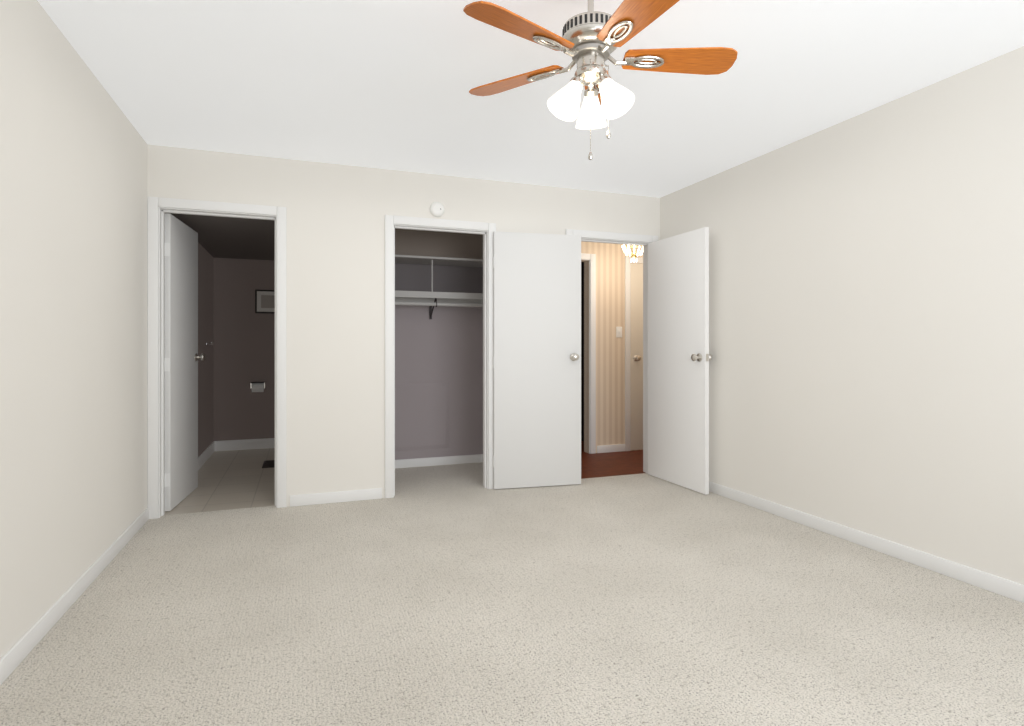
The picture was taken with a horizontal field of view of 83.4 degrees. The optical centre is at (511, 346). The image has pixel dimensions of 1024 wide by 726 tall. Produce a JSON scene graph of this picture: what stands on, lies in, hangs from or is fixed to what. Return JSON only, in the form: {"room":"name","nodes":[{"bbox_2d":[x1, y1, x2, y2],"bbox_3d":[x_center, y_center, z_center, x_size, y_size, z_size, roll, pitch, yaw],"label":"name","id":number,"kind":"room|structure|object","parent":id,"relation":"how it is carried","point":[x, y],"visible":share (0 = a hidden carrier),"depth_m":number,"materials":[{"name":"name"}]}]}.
{"room":"empty bedroom","nodes":[
{"label":"empty bedroom","id":0,"kind":"room"},
{"bbox_2d":[0,0,213,658],"bbox_3d":[-1.986,-0.130,2.576,0.170,2.500,7.840,0,0,-20],"label":"wall","id":1,"kind":"structure","parent":0,"point":[73,325],"depth_m":2.45,"materials":[{"name":"paint"}]},
{"bbox_2d":[0,508,148,685],"bbox_3d":[-1.508,1.081,1.383,0.012,0.078,5.030,0,0,-20],"label":"baseboard","id":2,"kind":"structure","parent":1,"relation":"attached to","point":[28,642],"depth_m":2.39,"materials":[{"name":"white paint"}]},
{"bbox_2d":[198,441,215,469],"bbox_3d":[-2.781,1.065,5.027,0.012,0.110,2.450,0,0,-20],"label":"baseboard","id":3,"kind":"structure","parent":1,"relation":"attached to","point":[210,450],"depth_m":5.65,"materials":[{"name":"white paint"}]},
{"bbox_2d":[164,448,274,514],"bbox_3d":[-2.119,1.170,5.236,1.400,0.100,2.510,0,0,-20],"label":"floor","id":4,"kind":"structure","parent":0,"point":[233,479],"depth_m":4.72,"materials":[{"name":"beige tile"}]},
{"bbox_2d":[262,460,274,467],"bbox_3d":[-2.308,1.115,5.492,0.130,0.009,0.340,0,0,-20],"label":"floor vent","id":5,"kind":"object","parent":4,"relation":"in","point":[269,464],"visible":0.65,"depth_m":5.45,"materials":[{"name":"grey metal"}]},
{"bbox_2d":[170,213,274,260],"bbox_3d":[-2.152,-1.010,5.256,1.350,0.100,2.450,0,0,-20],"label":"ceiling","id":6,"kind":"structure","parent":0,"point":[233,238],"depth_m":4.95,"materials":[{"name":"paint"}]},
{"bbox_2d":[214,258,274,440],"bbox_3d":[-2.611,-0.130,6.443,1.640,2.500,0.145,0,0,-20],"label":"wall","id":7,"kind":"structure","parent":0,"point":[244,344],"depth_m":6.28,"materials":[{"name":"grey paint"}]},
{"bbox_2d":[216,438,274,450],"bbox_3d":[-2.551,1.065,6.408,1.310,0.110,0.012,0,0,-20],"label":"baseboard","id":8,"kind":"structure","parent":7,"relation":"attached to","point":[227,445],"depth_m":6.27,"materials":[{"name":"white paint"}]},
{"bbox_2d":[250,382,265,391],"bbox_3d":[-2.772,0.437,6.271,0.150,0.110,0.117,0,0,-20],"label":"holder","id":9,"kind":"object","parent":7,"relation":"attached to","point":[258,386],"visible":1,"depth_m":6.23,"materials":[{"name":"silver metal"}]},
{"bbox_2d":[147,144,659,506],"bbox_3d":[0.190,-0.130,4.741,5.740,2.500,0.120,0,0,-20],"label":"wall","id":10,"kind":"structure","parent":0,"point":[335,326],"depth_m":4.16,"materials":[{"name":"paint"}]},
{"bbox_2d":[165,213,204,510],"bbox_3d":[-2.398,0.103,4.235,0.168,2.017,0.702,0,0,-20],"label":"bathroom door","id":11,"kind":"structure","parent":10,"relation":"in","point":[182,357],"depth_m":4.12,"materials":[{"name":"white paint"}]},
{"bbox_2d":[147,196,285,518],"bbox_3d":[-1.998,0.071,3.945,0.841,2.098,0.152,0,0,-20],"label":"door frame","id":12,"kind":"structure","parent":10,"relation":"attached to","point":[158,208],"depth_m":3.82,"materials":[{"name":"white paint"}]},
{"bbox_2d":[290,488,381,506],"bbox_3d":[-1.261,1.081,4.143,0.635,0.078,0.012,0,0,-20],"label":"baseboard","id":13,"kind":"structure","parent":10,"relation":"attached to","point":[376,493],"depth_m":4.13,"materials":[{"name":"white paint"}]},
{"bbox_2d":[430,202,444,216],"bbox_3d":[-0.568,-1.050,4.383,0.116,0.116,0.034,0,0,-20],"label":"smoke detector","id":14,"kind":"object","parent":10,"relation":"attached to","point":[437,209],"visible":1,"depth_m":4.37,"materials":[{"name":"white plastic"}]},
{"bbox_2d":[385,215,495,497],"bbox_3d":[-0.555,0.071,4.462,0.866,2.098,0.137,0,0,-20],"label":"door frame","id":15,"kind":"structure","parent":10,"relation":"attached to","point":[392,222],"depth_m":4.38,"materials":[{"name":"white paint"}]},
{"bbox_2d":[492,231,580,488],"bbox_3d":[0.214,0.103,4.575,0.725,2.017,0.187,0,0,-20],"label":"closet door","id":16,"kind":"structure","parent":10,"relation":"in","point":[536,362],"depth_m":4.58,"materials":[{"name":"white paint"}]},
{"bbox_2d":[566,229,657,473],"bbox_3d":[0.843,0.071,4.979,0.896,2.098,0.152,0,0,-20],"label":"door frame","id":17,"kind":"structure","parent":10,"relation":"attached to","point":[586,236],"depth_m":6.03,"materials":[{"name":"white paint"}]},
{"bbox_2d":[648,227,711,494],"bbox_3d":[1.342,0.103,4.692,0.169,2.017,0.759,0,0,-20],"label":"entry door","id":18,"kind":"structure","parent":10,"relation":"in","point":[679,357],"depth_m":4.62,"materials":[{"name":"white paint"}]},
{"bbox_2d":[395,228,482,459],"bbox_3d":[-0.816,-0.130,5.457,1.100,2.500,0.106,0,0,-20],"label":"wall","id":19,"kind":"structure","parent":0,"point":[439,384],"depth_m":5.45,"materials":[{"name":"grey paint"}]},
{"bbox_2d":[395,454,479,467],"bbox_3d":[-0.797,1.081,5.406,1.100,0.078,0.015,0,0,-20],"label":"baseboard","id":20,"kind":"structure","parent":19,"relation":"attached to","point":[433,461],"depth_m":5.43,"materials":[{"name":"white paint"}]},
{"bbox_2d":[395,255,482,318],"bbox_3d":[-0.735,-0.526,5.234,1.100,0.533,0.380,0,0,-20],"label":"closet shelf","id":21,"kind":"object","parent":19,"relation":"attached to","point":[425,298],"visible":0.85,"depth_m":5.20,"materials":[{"name":"grey paint"}]},
{"bbox_2d":[0,462,1023,725],"bbox_3d":[0.164,1.170,2.502,4.160,0.100,6.230,0,0,-20],"label":"floor","id":22,"kind":"structure","parent":0,"point":[454,594],"depth_m":2.33,"materials":[{"name":"beige carpet"}]},
{"bbox_2d":[37,0,1023,197],"bbox_3d":[0.339,-1.380,2.023,4.160,0.120,5.210,0,0,-20],"label":"ceiling","id":23,"kind":"structure","parent":0,"point":[386,84],"depth_m":2.82,"materials":[{"name":"paint"}]},
{"bbox_2d":[463,0,737,159],"bbox_3d":[0.291,-0.980,1.992,0.992,0.681,0.954,0,0,-20],"label":"ceiling fan","id":24,"kind":"object","parent":23,"relation":"hanging from","point":[590,41],"visible":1,"depth_m":1.98,"materials":[{"name":"brown wood"}]},
{"bbox_2d":[581,262,583,440],"bbox_3d":[0.247,-0.130,6.486,1.560,2.500,0.980,0,0,-20],"label":"wall","id":25,"kind":"structure","parent":0,"point":[582,351],"depth_m":6.84,"materials":[{"name":"black"}]},
{"bbox_2d":[581,241,642,452],"bbox_3d":[1.149,-0.130,6.229,2.920,2.500,0.120,0,0,-20],"label":"wall","id":26,"kind":"structure","parent":0,"point":[610,346],"depth_m":6.12,"materials":[{"name":"paper"}]},
{"bbox_2d":[597,444,624,452],"bbox_3d":[1.058,1.081,6.125,0.338,0.078,0.012,0,0,-20],"label":"baseboard","id":27,"kind":"structure","parent":26,"relation":"attached to","point":[617,447],"depth_m":6.12,"materials":[{"name":"white paint"}]},
{"bbox_2d":[616,327,621,336],"bbox_3d":[1.150,-0.160,6.156,0.072,0.116,0.015,0,0,-20],"label":"hall light switch","id":28,"kind":"object","parent":26,"relation":"attached to","point":[618,331],"visible":1,"depth_m":6.15,"materials":[{"name":"white plastic"}]},
{"bbox_2d":[631,263,642,449],"bbox_3d":[1.644,0.103,6.302,0.754,2.018,0.078,0,0,-20],"label":"door","id":29,"kind":"structure","parent":26,"relation":"in","point":[636,356],"depth_m":6.22,"materials":[{"name":"beige paint"}]},
{"bbox_2d":[581,441,644,478],"bbox_3d":[1.131,1.170,6.206,2.970,0.100,2.110,0,0,-20],"label":"floor","id":30,"kind":"structure","parent":0,"point":[595,465],"depth_m":5.53,"materials":[{"name":"brown wood"}]},
{"bbox_2d":[660,46,1023,584],"bbox_3d":[2.247,-0.130,2.686,0.120,2.500,5.150,0,0,-20],"label":"wall","id":31,"kind":"structure","parent":0,"point":[866,319],"depth_m":3.12,"materials":[{"name":"paint"}]},
{"bbox_2d":[709,481,1023,602],"bbox_3d":[2.164,1.081,2.719,0.012,0.078,5.030,0,0,-20],"label":"baseboard","id":32,"kind":"structure","parent":31,"relation":"attached to","point":[995,584],"depth_m":3.10,"materials":[{"name":"white paint"}]},
{"bbox_3d":[1.276,-1.350,5.705,2.800,0.060,0.950,0,0,-20],"label":"ceiling","id":33,"kind":"structure","parent":0,"visible":0},
{"bbox_2d":[622,244,642,261],"bbox_3d":[1.202,-1.080,5.673,0.236,0.479,0.238,0,0,-20],"label":"chandelier","id":34,"kind":"object","parent":33,"relation":"hanging from","point":[633,255],"visible":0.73,"depth_m":5.66,"materials":[{"name":"white glass"}]}
]}

